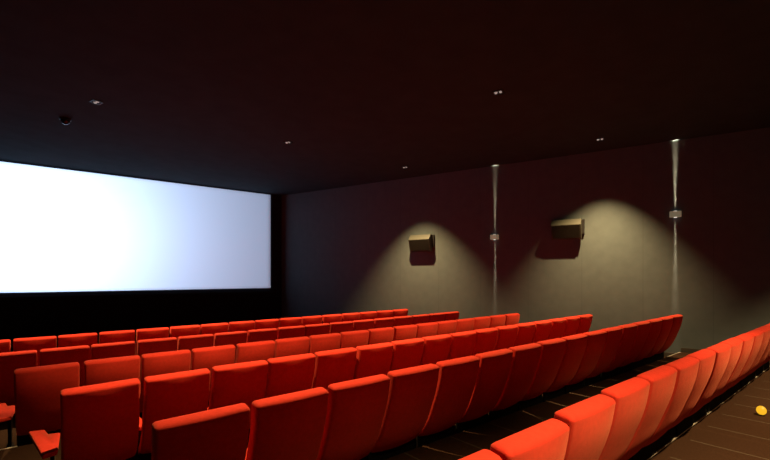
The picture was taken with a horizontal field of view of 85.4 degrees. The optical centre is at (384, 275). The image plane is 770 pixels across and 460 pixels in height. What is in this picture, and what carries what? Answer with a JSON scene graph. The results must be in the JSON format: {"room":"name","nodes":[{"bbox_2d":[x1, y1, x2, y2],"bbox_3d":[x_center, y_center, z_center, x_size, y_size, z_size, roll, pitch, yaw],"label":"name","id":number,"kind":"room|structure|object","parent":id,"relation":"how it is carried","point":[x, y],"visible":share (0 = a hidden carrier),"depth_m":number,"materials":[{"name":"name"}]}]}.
{"room":"auditorium","nodes":[
{"label":"auditorium","id":0,"kind":"room"},
{"bbox_2d":[0,195,281,350],"bbox_3d":[-7.090,-0.385,12.090,8.600,4.870,0.151,0,0,-38],"label":"wall","id":1,"kind":"structure","parent":0,"point":[26,315],"depth_m":11.96,"materials":[{"name":"black paint"}]},
{"bbox_2d":[0,0,769,195],"bbox_3d":[-1.763,-2.920,5.555,20.743,0.200,17.612,0,0,-40],"label":"ceiling","id":2,"kind":"structure","parent":0,"point":[198,92],"depth_m":6.14,"materials":[{"name":"black paint"}]},
{"bbox_2d":[59,117,70,124],"bbox_3d":[-5.723,-2.765,7.465,0.170,0.110,0.170,0,0,-40],"label":"dome camera","id":3,"kind":"object","parent":2,"relation":"attached to","point":[64,120],"visible":1,"depth_m":7.42,"materials":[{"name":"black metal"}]},
{"bbox_2d":[0,160,271,294],"bbox_3d":[-6.923,-1.175,11.997,7.650,3.270,0.080,0,0,-38],"label":"projection screen","id":4,"kind":"object","parent":2,"relation":"hanging from","point":[63,230],"visible":1,"depth_m":11.67,"materials":[{"name":"white fabric"}]},
{"bbox_2d":[492,89,503,95],"bbox_3d":[1.735,-2.810,6.390,0.150,0.020,0.150,0,0,32],"label":"recessed light","id":5,"kind":"object","parent":2,"relation":"in","point":[500,91],"visible":1,"depth_m":6.38,"materials":[{"name":"beige"}]},
{"bbox_2d":[0,341,769,459],"bbox_3d":[-1.954,1.812,5.786,20.543,0.475,17.812,0,0,-40],"label":"floor","id":6,"kind":"structure","parent":0,"point":[734,430],"depth_m":4.28,"materials":[{"name":"wood"}]},
{"bbox_2d":[0,339,10,352],"bbox_3d":[-6.241,1.420,6.428,0.736,0.900,0.798,0,0,-40],"label":"seat","id":7,"kind":"object","parent":6,"relation":"on","point":[5,345],"visible":0.29,"depth_m":6.33,"materials":[{"name":"red fabric"}]},
{"bbox_2d":[0,350,36,416],"bbox_3d":[-4.985,1.405,5.406,0.736,0.901,0.798,0,0,-40],"label":"seat","id":8,"kind":"object","parent":6,"relation":"on","point":[9,361],"visible":0.41,"depth_m":5.23,"materials":[{"name":"red fabric"}]},
{"bbox_2d":[13,336,56,365],"bbox_3d":[-5.704,1.419,6.799,0.536,0.903,0.694,0,0,-40],"label":"seat","id":9,"kind":"object","parent":6,"relation":"on","point":[33,343],"visible":0.23,"depth_m":6.55,"materials":[{"name":"red fabric"}]},
{"bbox_2d":[0,362,79,447],"bbox_3d":[-3.761,1.370,4.498,0.736,0.900,0.798,0,0,-40],"label":"seat","id":10,"kind":"object","parent":6,"relation":"on","point":[37,389],"visible":0.7,"depth_m":4.29,"materials":[{"name":"red fabric"}]},
{"bbox_2d":[40,345,88,386],"bbox_3d":[-4.451,1.403,5.781,0.533,0.904,0.694,0,0,-40],"label":"seat","id":11,"kind":"object","parent":6,"relation":"on","point":[51,356],"visible":0.27,"depth_m":5.54,"materials":[{"name":"red fabric"}]},
{"bbox_2d":[58,333,96,359],"bbox_3d":[-5.284,1.417,7.152,0.533,0.906,0.694,0,0,-40],"label":"seat","id":12,"kind":"object","parent":6,"relation":"on","point":[89,339],"visible":0.21,"depth_m":6.89,"materials":[{"name":"red fabric"}]},
{"bbox_2d":[29,378,139,459],"bbox_3d":[-2.539,1.306,3.529,0.736,0.901,0.798,0,0,-40],"label":"seat","id":13,"kind":"object","parent":6,"relation":"on","point":[99,421],"visible":1,"depth_m":3.33,"materials":[{"name":"red fabric"}]},
{"bbox_2d":[83,355,139,385],"bbox_3d":[-3.218,1.367,4.867,0.533,0.906,0.694,0,0,-40],"label":"seat","id":14,"kind":"object","parent":6,"relation":"on","point":[97,371],"visible":0.21,"depth_m":4.60,"materials":[{"name":"red fabric"}]},
{"bbox_2d":[91,341,135,359],"bbox_3d":[-4.029,1.401,6.133,0.533,0.908,0.694,0,0,-40],"label":"seat","id":15,"kind":"object","parent":6,"relation":"on","point":[117,349],"visible":0.34,"depth_m":5.86,"materials":[{"name":"red fabric"}]},
{"bbox_2d":[99,330,134,343],"bbox_3d":[-4.859,1.415,7.503,0.533,0.909,0.694,0,0,-40],"label":"seat","id":16,"kind":"object","parent":6,"relation":"on","point":[124,335],"visible":0.25,"depth_m":7.23,"materials":[{"name":"red fabric"}]},
{"bbox_2d":[135,327,168,354],"bbox_3d":[-4.431,1.413,7.848,0.535,0.913,0.694,0,0,-40],"label":"seat","id":17,"kind":"object","parent":6,"relation":"on","point":[150,333],"visible":0.28,"depth_m":7.57,"materials":[{"name":"red fabric"}]},
{"bbox_2d":[137,337,176,380],"bbox_3d":[-3.607,1.399,6.489,0.537,0.912,0.694,0,0,-40],"label":"seat","id":18,"kind":"object","parent":6,"relation":"on","point":[147,346],"visible":0.28,"depth_m":6.21,"materials":[{"name":"red fabric"}]},
{"bbox_2d":[139,350,190,418],"bbox_3d":[-2.797,1.365,5.216,0.533,0.911,0.694,0,0,-40],"label":"seat","id":19,"kind":"object","parent":6,"relation":"on","point":[160,363],"visible":0.4,"depth_m":4.93,"materials":[{"name":"red fabric"}]},
{"bbox_2d":[136,368,209,459],"bbox_3d":[-2.007,1.305,3.908,0.533,0.904,0.694,0,0,-40],"label":"seat","id":20,"kind":"object","parent":6,"relation":"on","point":[166,396],"visible":0.62,"depth_m":3.65,"materials":[{"name":"red fabric"}]},
{"bbox_2d":[169,325,199,346],"bbox_3d":[-4.011,1.412,8.206,0.534,0.916,0.694,0,0,-40],"label":"seat","id":21,"kind":"object","parent":6,"relation":"on","point":[189,330],"visible":0.26,"depth_m":7.93,"materials":[{"name":"red fabric"}]},
{"bbox_2d":[177,334,213,368],"bbox_3d":[-3.177,1.397,6.833,0.533,0.915,0.694,0,0,-40],"label":"seat","id":22,"kind":"object","parent":6,"relation":"on","point":[205,340],"visible":0.22,"depth_m":6.56,"materials":[{"name":"red fabric"}]},
{"bbox_2d":[151,403,249,459],"bbox_3d":[-1.343,1.241,2.630,0.736,0.899,0.798,0,0,-40],"label":"seat","id":23,"kind":"object","parent":6,"relation":"on","point":[221,433],"visible":1,"depth_m":2.39,"materials":[{"name":"red fabric"}]},
{"bbox_2d":[190,345,234,405],"bbox_3d":[-2.375,1.363,5.569,0.533,0.915,0.694,0,0,-40],"label":"seat","id":24,"kind":"object","parent":6,"relation":"on","point":[206,357],"visible":0.3,"depth_m":5.29,"materials":[{"name":"red fabric"}]},
{"bbox_2d":[200,323,228,334],"bbox_3d":[-3.586,1.410,8.555,0.533,0.920,0.694,0,0,-40],"label":"seat","id":25,"kind":"object","parent":6,"relation":"on","point":[214,328],"visible":0.26,"depth_m":8.27,"materials":[{"name":"red fabric"}]},
{"bbox_2d":[214,331,246,363],"bbox_3d":[-2.756,1.396,7.184,0.533,0.918,0.694,0,0,-40],"label":"seat","id":26,"kind":"object","parent":6,"relation":"on","point":[226,338],"visible":0.28,"depth_m":6.92,"materials":[{"name":"red fabric"}]},
{"bbox_2d":[207,360,267,439],"bbox_3d":[-1.581,1.300,4.255,0.537,0.913,0.694,0,0,-40],"label":"seat","id":27,"kind":"object","parent":6,"relation":"on","point":[245,382],"visible":0.4,"depth_m":3.99,"materials":[{"name":"red fabric"}]},
{"bbox_2d":[228,321,254,331],"bbox_3d":[-3.161,1.408,8.904,0.533,0.923,0.694,0,0,-40],"label":"seat","id":28,"kind":"object","parent":6,"relation":"on","point":[242,325],"visible":0.31,"depth_m":8.63,"materials":[{"name":"red fabric"}]},
{"bbox_2d":[235,340,274,362],"bbox_3d":[-1.946,1.361,5.919,0.537,0.918,0.694,0,0,-40],"label":"seat","id":29,"kind":"object","parent":6,"relation":"on","point":[261,350],"visible":0.24,"depth_m":5.64,"materials":[{"name":"red fabric"}]},
{"bbox_2d":[247,328,277,342],"bbox_3d":[-2.329,1.394,7.533,0.534,0.922,0.694,0,0,-40],"label":"seat","id":30,"kind":"object","parent":6,"relation":"on","point":[257,335],"visible":0.23,"depth_m":7.25,"materials":[{"name":"red fabric"}]},
{"bbox_2d":[254,319,278,329],"bbox_3d":[-2.737,1.407,9.251,0.534,0.927,0.694,0,0,-40],"label":"seat","id":31,"kind":"object","parent":6,"relation":"on","point":[268,323],"visible":0.22,"depth_m":8.97,"materials":[{"name":"red fabric"}]},
{"bbox_2d":[245,387,327,459],"bbox_3d":[-0.802,1.239,3.011,0.533,0.903,0.694,0,0,-40],"label":"seat","id":32,"kind":"object","parent":6,"relation":"on","point":[290,426],"visible":0.87,"depth_m":2.75,"materials":[{"name":"red fabric"}]},
{"bbox_2d":[264,353,315,397],"bbox_3d":[-1.161,1.299,4.603,0.533,0.916,0.694,0,0,-40],"label":"seat","id":33,"kind":"object","parent":6,"relation":"on","point":[295,373],"visible":0.35,"depth_m":4.33,"materials":[{"name":"red fabric"}]},
{"bbox_2d":[279,317,301,326],"bbox_3d":[-2.308,1.404,9.598,0.536,0.931,0.694,0,0,-40],"label":"seat","id":34,"kind":"object","parent":6,"relation":"on","point":[295,321],"visible":0.27,"depth_m":9.31,"materials":[{"name":"red fabric"}]},
{"bbox_2d":[277,326,304,338],"bbox_3d":[-1.909,1.392,7.893,0.537,0.926,0.694,0,0,-40],"label":"seat","id":35,"kind":"object","parent":6,"relation":"on","point":[291,331],"visible":0.25,"depth_m":7.61,"materials":[{"name":"red fabric"}]},
{"bbox_2d":[274,336,309,357],"bbox_3d":[-1.526,1.359,6.268,0.534,0.921,0.694,0,0,-40],"label":"seat","id":36,"kind":"object","parent":6,"relation":"on","point":[297,345],"visible":0.18,"depth_m":5.99,"materials":[{"name":"red fabric"}]},
{"bbox_2d":[301,315,321,325],"bbox_3d":[-1.888,1.403,9.949,0.533,0.935,0.694,0,0,-40],"label":"seat","id":37,"kind":"object","parent":6,"relation":"on","point":[307,320],"visible":0.23,"depth_m":9.66,"materials":[{"name":"red fabric"}]},
{"bbox_2d":[304,323,329,336],"bbox_3d":[-1.484,1.390,8.237,0.533,0.929,0.694,0,0,-40],"label":"seat","id":38,"kind":"object","parent":6,"relation":"on","point":[314,329],"visible":0.19,"depth_m":7.95,"materials":[{"name":"red fabric"}]},
{"bbox_2d":[308,333,340,353],"bbox_3d":[-1.103,1.358,6.620,0.533,0.924,0.694,0,0,-40],"label":"seat","id":39,"kind":"object","parent":6,"relation":"on","point":[323,342],"visible":0.24,"depth_m":6.33,"materials":[{"name":"red fabric"}]},
{"bbox_2d":[322,314,341,323],"bbox_3d":[-1.466,1.401,10.303,0.534,0.938,0.694,0,0,-40],"label":"seat","id":40,"kind":"object","parent":6,"relation":"on","point":[331,318],"visible":0.17,"depth_m":10.02,"materials":[{"name":"red fabric"}]},
{"bbox_2d":[311,347,356,390],"bbox_3d":[-0.738,1.297,4.957,0.533,0.919,0.694,0,0,-40],"label":"seat","id":41,"kind":"object","parent":6,"relation":"on","point":[337,365],"visible":0.3,"depth_m":4.68,"materials":[{"name":"red fabric"}]},
{"bbox_2d":[329,321,352,333],"bbox_3d":[-1.056,1.388,8.584,0.537,0.934,0.694,0,0,-40],"label":"seat","id":42,"kind":"object","parent":6,"relation":"on","point":[335,327],"visible":0.23,"depth_m":8.29,"materials":[{"name":"red fabric"}]},
{"bbox_2d":[341,313,359,321],"bbox_3d":[-1.038,1.399,10.653,0.533,0.942,0.694,0,0,-40],"label":"seat","id":43,"kind":"object","parent":6,"relation":"on","point":[346,316],"visible":0.2,"depth_m":10.36,"materials":[{"name":"red fabric"}]},
{"bbox_2d":[317,374,389,459],"bbox_3d":[-0.370,1.235,3.371,0.533,0.909,0.694,0,0,-40],"label":"seat","id":44,"kind":"object","parent":6,"relation":"on","point":[356,408],"visible":0.76,"depth_m":3.12,"materials":[{"name":"red fabric"}]},
{"bbox_2d":[339,330,368,348],"bbox_3d":[-0.676,1.356,6.974,0.537,0.929,0.694,0,0,-40],"label":"seat","id":45,"kind":"object","parent":6,"relation":"on","point":[349,339],"visible":0.23,"depth_m":6.69,"materials":[{"name":"red fabric"}]},
{"bbox_2d":[352,319,374,330],"bbox_3d":[-0.634,1.387,8.935,0.533,0.936,0.694,0,0,-40],"label":"seat","id":46,"kind":"object","parent":6,"relation":"on","point":[367,324],"visible":0.25,"depth_m":8.65,"materials":[{"name":"red fabric"}]},
{"bbox_2d":[360,311,376,319],"bbox_3d":[-0.618,1.397,11.008,0.533,0.945,0.694,0,0,-40],"label":"seat","id":47,"kind":"object","parent":6,"relation":"on","point":[372,314],"visible":0.22,"depth_m":10.72,"materials":[{"name":"red fabric"}]},
{"bbox_2d":[352,342,393,379],"bbox_3d":[-0.307,1.295,5.301,0.537,0.924,0.694,0,0,-40],"label":"seat","id":48,"kind":"object","parent":6,"relation":"on","point":[373,359],"visible":0.32,"depth_m":5.02,"materials":[{"name":"red fabric"}]},
{"bbox_2d":[367,327,393,344],"bbox_3d":[-0.254,1.354,7.322,0.533,0.932,0.694,0,0,-40],"label":"seat","id":49,"kind":"object","parent":6,"relation":"on","point":[378,335],"visible":0.26,"depth_m":7.04,"materials":[{"name":"red fabric"}]},
{"bbox_2d":[373,317,393,328],"bbox_3d":[-0.208,1.385,9.285,0.533,0.940,0.694,0,0,-40],"label":"seat","id":50,"kind":"object","parent":6,"relation":"on","point":[379,322],"visible":0.23,"depth_m":9.00,"materials":[{"name":"red fabric"}]},
{"bbox_2d":[376,310,392,318],"bbox_3d":[-0.189,1.395,11.353,0.536,0.949,0.694,0,0,-40],"label":"seat","id":51,"kind":"object","parent":6,"relation":"on","point":[386,313],"visible":0.23,"depth_m":11.07,"materials":[{"name":"red fabric"}]},
{"bbox_2d":[393,309,407,316],"bbox_3d":[0.237,1.394,11.702,0.542,0.952,0.694,0,0,-40],"label":"seat","id":52,"kind":"object","parent":6,"relation":"on","point":[399,312],"visible":0.26,"depth_m":11.42,"materials":[{"name":"red fabric"}]},
{"bbox_2d":[393,316,411,326],"bbox_3d":[0.208,1.383,9.641,0.533,0.943,0.694,0,0,-40],"label":"seat","id":53,"kind":"object","parent":6,"relation":"on","point":[401,320],"visible":0.21,"depth_m":9.36,"materials":[{"name":"red fabric"}]},
{"bbox_2d":[367,364,438,459],"bbox_3d":[0.061,1.230,3.730,0.537,0.919,0.694,0,0,-40],"label":"seat","id":54,"kind":"object","parent":6,"relation":"on","point":[412,390],"visible":0.67,"depth_m":3.50,"materials":[{"name":"red fabric"}]},
{"bbox_2d":[393,325,416,340],"bbox_3d":[0.176,1.352,7.668,0.536,0.936,0.694,0,0,-40],"label":"seat","id":55,"kind":"object","parent":6,"relation":"on","point":[405,332],"visible":0.24,"depth_m":7.38,"materials":[{"name":"red fabric"}]},
{"bbox_2d":[389,338,423,371],"bbox_3d":[0.111,1.294,5.653,0.535,0.927,0.694,0,0,-40],"label":"seat","id":56,"kind":"object","parent":6,"relation":"on","point":[407,353],"visible":0.32,"depth_m":5.38,"materials":[{"name":"red fabric"}]},
{"bbox_2d":[411,314,428,324],"bbox_3d":[0.639,1.381,9.985,0.533,0.948,0.694,0,0,-40],"label":"seat","id":57,"kind":"object","parent":6,"relation":"on","point":[424,318],"visible":0.29,"depth_m":9.69,"materials":[{"name":"red fabric"}]},
{"bbox_2d":[415,322,437,337],"bbox_3d":[0.595,1.350,8.025,0.536,0.939,0.694,0,0,-40],"label":"seat","id":58,"kind":"object","parent":6,"relation":"on","point":[423,329],"visible":0.2,"depth_m":7.74,"materials":[{"name":"red fabric"}]},
{"bbox_2d":[419,334,451,365],"bbox_3d":[0.534,1.292,5.999,0.533,0.931,0.694,0,0,-40],"label":"seat","id":59,"kind":"object","parent":6,"relation":"on","point":[436,348],"visible":0.33,"depth_m":5.72,"materials":[{"name":"red fabric"}]},
{"bbox_2d":[428,313,444,322],"bbox_3d":[1.065,1.380,10.334,0.533,0.951,0.694,0,0,-40],"label":"seat","id":60,"kind":"object","parent":6,"relation":"on","point":[434,317],"visible":0.19,"depth_m":10.05,"materials":[{"name":"red fabric"}]},
{"bbox_2d":[436,320,456,334],"bbox_3d":[1.018,1.349,8.375,0.533,0.943,0.694,0,0,-40],"label":"seat","id":61,"kind":"object","parent":6,"relation":"on","point":[444,327],"visible":0.23,"depth_m":8.09,"materials":[{"name":"red fabric"}]},
{"bbox_2d":[415,356,479,447],"bbox_3d":[0.495,1.229,4.084,0.536,0.922,0.694,0,0,-40],"label":"seat","id":62,"kind":"object","parent":6,"relation":"on","point":[457,377],"visible":0.62,"depth_m":3.86,"materials":[{"name":"red fabric"}]},
{"bbox_2d":[444,311,458,320],"bbox_3d":[1.485,1.378,10.696,0.542,0.955,0.694,0,0,-40],"label":"seat","id":63,"kind":"object","parent":6,"relation":"on","point":[454,315],"visible":0.16,"depth_m":10.41,"materials":[{"name":"red fabric"}]},
{"bbox_2d":[447,331,475,359],"bbox_3d":[0.960,1.290,6.345,0.533,0.934,0.694,0,0,-40],"label":"seat","id":64,"kind":"object","parent":6,"relation":"on","point":[462,343],"visible":0.37,"depth_m":6.06,"materials":[{"name":"red fabric"}]},
{"bbox_2d":[455,318,474,332],"bbox_3d":[1.443,1.347,8.720,0.533,0.946,0.694,0,0,-40],"label":"seat","id":65,"kind":"object","parent":6,"relation":"on","point":[463,325],"visible":0.2,"depth_m":8.43,"materials":[{"name":"red fabric"}]},
{"bbox_2d":[459,449,501,459],"bbox_3d":[0.071,1.151,1.799,0.533,0.847,0.694,0,0,-40],"label":"seat","id":66,"kind":"object","parent":6,"relation":"on","point":[484,454],"visible":1,"depth_m":1.69,"materials":[{"name":"red fabric"}]},
{"bbox_2d":[473,316,490,329],"bbox_3d":[1.865,1.345,9.072,0.533,0.950,0.694,0,0,-40],"label":"seat","id":67,"kind":"object","parent":6,"relation":"on","point":[480,322],"visible":0.24,"depth_m":8.78,"materials":[{"name":"red fabric"}]},
{"bbox_2d":[456,349,512,433],"bbox_3d":[0.924,1.227,4.444,0.533,0.925,0.694,0,0,-40],"label":"seat","id":68,"kind":"object","parent":6,"relation":"on","point":[494,366],"visible":0.62,"depth_m":4.22,"materials":[{"name":"red fabric"}]},
{"bbox_2d":[472,327,497,355],"bbox_3d":[1.378,1.288,6.701,0.533,0.938,0.694,0,0,-40],"label":"seat","id":69,"kind":"object","parent":6,"relation":"on","point":[485,341],"visible":0.32,"depth_m":6.42,"materials":[{"name":"red fabric"}]},
{"bbox_2d":[489,315,505,327],"bbox_3d":[2.293,1.343,9.416,0.533,0.953,0.694,0,0,-40],"label":"seat","id":70,"kind":"object","parent":6,"relation":"on","point":[496,320],"visible":0.27,"depth_m":9.12,"materials":[{"name":"red fabric"}]},
{"bbox_2d":[493,325,517,350],"bbox_3d":[1.807,1.286,7.047,0.537,0.942,0.694,0,0,-40],"label":"seat","id":71,"kind":"object","parent":6,"relation":"on","point":[506,335],"visible":0.32,"depth_m":6.76,"materials":[{"name":"red fabric"}]},
{"bbox_2d":[504,313,519,325],"bbox_3d":[2.720,1.342,9.771,0.542,0.957,0.694,0,0,-40],"label":"seat","id":72,"kind":"object","parent":6,"relation":"on","point":[511,319],"visible":0.21,"depth_m":9.48,"materials":[{"name":"red fabric"}]},
{"bbox_2d":[488,343,541,421],"bbox_3d":[1.355,1.225,4.798,0.534,0.929,0.694,0,0,-40],"label":"seat","id":73,"kind":"object","parent":6,"relation":"on","point":[525,359],"visible":0.61,"depth_m":4.57,"materials":[{"name":"red fabric"}]},
{"bbox_2d":[514,322,535,346],"bbox_3d":[2.226,1.285,7.402,0.536,0.945,0.694,0,0,-40],"label":"seat","id":74,"kind":"object","parent":6,"relation":"on","point":[525,333],"visible":0.27,"depth_m":7.12,"materials":[{"name":"red fabric"}]},
{"bbox_2d":[490,418,569,459],"bbox_3d":[0.496,1.146,2.149,0.533,0.857,0.694,0,0,-40],"label":"seat","id":75,"kind":"object","parent":6,"relation":"on","point":[548,439],"visible":0.96,"depth_m":1.89,"materials":[{"name":"red fabric"}]},
{"bbox_2d":[517,338,565,410],"bbox_3d":[1.786,1.223,5.159,0.536,0.933,0.694,0,0,-40],"label":"seat","id":76,"kind":"object","parent":6,"relation":"on","point":[552,351],"visible":0.55,"depth_m":4.94,"materials":[{"name":"red fabric"}]},
{"bbox_2d":[531,320,551,342],"bbox_3d":[2.651,1.283,7.747,0.533,0.948,0.694,0,0,-40],"label":"seat","id":77,"kind":"object","parent":6,"relation":"on","point":[542,328],"visible":0.3,"depth_m":7.46,"materials":[{"name":"red fabric"}]},
{"bbox_2d":[547,318,566,339],"bbox_3d":[3.073,1.281,8.102,0.536,0.952,0.694,0,0,-40],"label":"seat","id":78,"kind":"object","parent":6,"relation":"on","point":[558,325],"visible":0.34,"depth_m":7.82,"materials":[{"name":"red fabric"}]},
{"bbox_2d":[543,334,587,401],"bbox_3d":[2.222,1.221,5.510,0.533,0.937,0.694,0,0,-40],"label":"seat","id":79,"kind":"object","parent":6,"relation":"on","point":[575,347],"visible":0.53,"depth_m":5.28,"materials":[{"name":"red fabric"}]},
{"bbox_2d":[562,316,579,336],"bbox_3d":[3.498,1.279,8.453,0.537,0.956,0.694,0,0,-40],"label":"seat","id":80,"kind":"object","parent":6,"relation":"on","point":[572,323],"visible":0.37,"depth_m":8.16,"materials":[{"name":"red fabric"}]},
{"bbox_2d":[576,314,592,333],"bbox_3d":[3.925,1.278,8.798,0.542,0.959,0.694,0,0,-40],"label":"seat","id":81,"kind":"object","parent":6,"relation":"on","point":[585,322],"visible":0.27,"depth_m":8.50,"materials":[{"name":"red fabric"}]},
{"bbox_2d":[554,394,615,459],"bbox_3d":[0.918,1.135,2.502,0.533,0.880,0.694,0,0,-40],"label":"seat","id":82,"kind":"object","parent":6,"relation":"on","point":[589,421],"visible":0.78,"depth_m":2.21,"materials":[{"name":"red fabric"}]},
{"bbox_2d":[565,330,606,393],"bbox_3d":[2.656,1.220,5.866,0.534,0.940,0.694,0,0,-40],"label":"seat","id":83,"kind":"object","parent":6,"relation":"on","point":[594,347],"visible":0.57,"depth_m":5.64,"materials":[{"name":"red fabric"}]},
{"bbox_2d":[584,327,622,386],"bbox_3d":[3.083,1.218,6.227,0.537,0.944,0.694,0,0,-40],"label":"seat","id":84,"kind":"object","parent":6,"relation":"on","point":[613,337],"visible":0.54,"depth_m":6.01,"materials":[{"name":"red fabric"}]},
{"bbox_2d":[601,324,637,380],"bbox_3d":[3.515,1.216,6.580,0.536,0.948,0.694,0,0,-40],"label":"seat","id":85,"kind":"object","parent":6,"relation":"on","point":[629,331],"visible":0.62,"depth_m":6.35,"materials":[{"name":"red fabric"}]},
{"bbox_2d":[598,377,649,459],"bbox_3d":[1.339,1.127,2.852,0.533,0.896,0.694,0,0,-40],"label":"seat","id":86,"kind":"object","parent":6,"relation":"on","point":[630,396],"visible":0.49,"depth_m":2.56,"materials":[{"name":"red fabric"}]},
{"bbox_2d":[616,321,650,374],"bbox_3d":[3.945,1.214,6.938,0.535,0.951,0.694,0,0,-40],"label":"seat","id":87,"kind":"object","parent":6,"relation":"on","point":[643,327],"visible":0.44,"depth_m":6.71,"materials":[{"name":"red fabric"}]},
{"bbox_2d":[630,318,662,369],"bbox_3d":[4.379,1.213,7.295,0.533,0.955,0.694,0,0,-40],"label":"seat","id":88,"kind":"object","parent":6,"relation":"on","point":[656,324],"visible":0.5,"depth_m":7.06,"materials":[{"name":"red fabric"}]},
{"bbox_2d":[620,365,676,459],"bbox_3d":[1.764,1.124,3.201,0.533,0.902,0.694,0,0,-40],"label":"seat","id":89,"kind":"object","parent":6,"relation":"on","point":[662,379],"visible":0.44,"depth_m":2.92,"materials":[{"name":"red fabric"}]},
{"bbox_2d":[642,316,672,365],"bbox_3d":[4.813,1.211,7.649,0.533,0.959,0.694,0,0,-40],"label":"seat","id":90,"kind":"object","parent":6,"relation":"on","point":[667,322],"visible":0.52,"depth_m":7.42,"materials":[{"name":"red fabric"}]},
{"bbox_2d":[631,356,699,459],"bbox_3d":[2.191,1.124,3.549,0.533,0.902,0.694,0,0,-40],"label":"seat","id":91,"kind":"object","parent":6,"relation":"on","point":[687,367],"visible":0.38,"depth_m":3.29,"materials":[{"name":"red fabric"}]},
{"bbox_2d":[654,314,682,361],"bbox_3d":[5.246,1.209,8.011,0.542,0.962,0.694,0,0,-40],"label":"seat","id":92,"kind":"object","parent":6,"relation":"on","point":[677,319],"visible":0.37,"depth_m":7.78,"materials":[{"name":"red fabric"}]},
{"bbox_2d":[656,349,715,450],"bbox_3d":[2.611,1.124,3.906,0.533,0.902,0.694,0,0,-40],"label":"seat","id":93,"kind":"object","parent":6,"relation":"on","point":[706,357],"visible":0.24,"depth_m":3.66,"materials":[{"name":"red fabric"}]},
{"bbox_2d":[676,343,731,436],"bbox_3d":[3.038,1.124,4.250,0.533,0.902,0.694,0,0,-40],"label":"seat","id":94,"kind":"object","parent":6,"relation":"on","point":[722,350],"visible":0.36,"depth_m":3.99,"materials":[{"name":"red fabric"}]},
{"bbox_2d":[647,367,769,459],"bbox_3d":[0.834,1.571,2.410,16.959,0.006,0.018,0,0,-40],"label":"trim","id":95,"kind":"structure","parent":6,"relation":"on","point":[664,446],"depth_m":4.46,"materials":[{"name":"silver metal"}]},
{"bbox_2d":[693,338,742,422],"bbox_3d":[3.458,1.124,4.608,0.533,0.902,0.694,0,0,-40],"label":"seat","id":96,"kind":"object","parent":6,"relation":"on","point":[735,343],"visible":0.3,"depth_m":4.36,"materials":[{"name":"red fabric"}]},
{"bbox_2d":[707,333,753,412],"bbox_3d":[3.886,1.124,4.953,0.533,0.902,0.694,0,0,-40],"label":"seat","id":97,"kind":"object","parent":6,"relation":"on","point":[747,339],"visible":0.34,"depth_m":4.69,"materials":[{"name":"red fabric"}]},
{"bbox_2d":[720,329,763,403],"bbox_3d":[4.314,1.124,5.301,0.533,0.902,0.694,0,0,-40],"label":"seat","id":98,"kind":"object","parent":6,"relation":"on","point":[758,334],"visible":0.36,"depth_m":5.04,"materials":[{"name":"red fabric"}]},
{"bbox_2d":[732,326,769,394],"bbox_3d":[4.736,1.124,5.654,0.533,0.902,0.694,0,0,-40],"label":"seat","id":99,"kind":"object","parent":6,"relation":"on","point":[765,329],"visible":0.23,"depth_m":5.39,"materials":[{"name":"red fabric"}]},
{"bbox_2d":[741,323,769,387],"bbox_3d":[5.160,1.124,6.000,0.533,0.902,0.694,0,0,-40],"label":"seat","id":100,"kind":"object","parent":6,"relation":"on","point":[745,381],"visible":0.21,"depth_m":5.78,"materials":[{"name":"red fabric"}]},
{"bbox_2d":[749,352,769,381],"bbox_3d":[5.579,1.124,6.357,0.533,0.902,0.694,0,0,-40],"label":"seat","id":101,"kind":"object","parent":6,"relation":"on","point":[752,375],"visible":0.07,"depth_m":6.24,"materials":[{"name":"red fabric"}]},
{"bbox_2d":[756,406,766,415],"bbox_3d":[4.321,1.546,4.787,0.092,0.108,0.094,0,0,-40],"label":"floor light","id":102,"kind":"object","parent":6,"relation":"on","point":[761,411],"visible":1,"depth_m":4.76,"materials":[{"name":"yellow metal"}]},
{"bbox_2d":[756,357,769,375],"bbox_3d":[6.004,1.124,6.705,0.533,0.902,0.694,0,0,-40],"label":"seat","id":103,"kind":"object","parent":6,"relation":"on","point":[759,370],"visible":0.02,"depth_m":6.60,"materials":[{"name":"red fabric"}]},
{"bbox_2d":[282,127,769,352],"bbox_3d":[3.963,-0.385,10.056,17.759,4.870,0.152,0,0,32],"label":"wall","id":104,"kind":"structure","parent":0,"point":[345,249],"depth_m":9.83,"materials":[{"name":"fabric"}]},
{"bbox_2d":[408,234,434,251],"bbox_3d":[1.013,-0.915,11.623,0.690,0.469,0.274,0,0,32],"label":"wall speaker","id":105,"kind":"object","parent":104,"relation":"attached to","point":[417,243],"visible":1,"depth_m":11.54,"materials":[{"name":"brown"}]},
{"bbox_2d":[409,240,428,250],"bbox_3d":[0.945,-0.850,11.562,0.580,0.280,0.099,0,0,32],"label":"grille","id":106,"kind":"object","parent":105,"relation":"attached to","point":[414,245],"depth_m":11.56,"materials":[{"name":"black"}]},
{"bbox_2d":[551,218,584,239],"bbox_3d":[4.222,-1.075,9.645,0.690,0.469,0.274,0,0,32],"label":"wall speaker","id":107,"kind":"object","parent":104,"relation":"attached to","point":[567,229],"visible":1,"depth_m":9.57,"materials":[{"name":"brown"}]},
{"bbox_2d":[552,225,579,238],"bbox_3d":[4.155,-1.010,9.584,0.580,0.280,0.099,0,0,32],"label":"grille","id":108,"kind":"object","parent":107,"relation":"attached to","point":[558,231],"depth_m":9.58,"materials":[{"name":"black"}]},
{"bbox_2d":[669,211,680,217],"bbox_3d":[6.017,-1.280,8.640,0.200,0.137,0.100,0,0,32],"label":"wall light","id":109,"kind":"object","parent":104,"relation":"attached to","point":[675,214],"visible":1,"depth_m":8.61,"materials":[{"name":"silver metal"}]},
{"bbox_2d":[664,348,701,356],"bbox_3d":[3.942,1.677,9.970,17.601,0.385,0.024,0,0,32],"label":"baseboard","id":110,"kind":"structure","parent":104,"relation":"attached to","point":[686,350],"depth_m":8.58,"materials":[{"name":"grey"}]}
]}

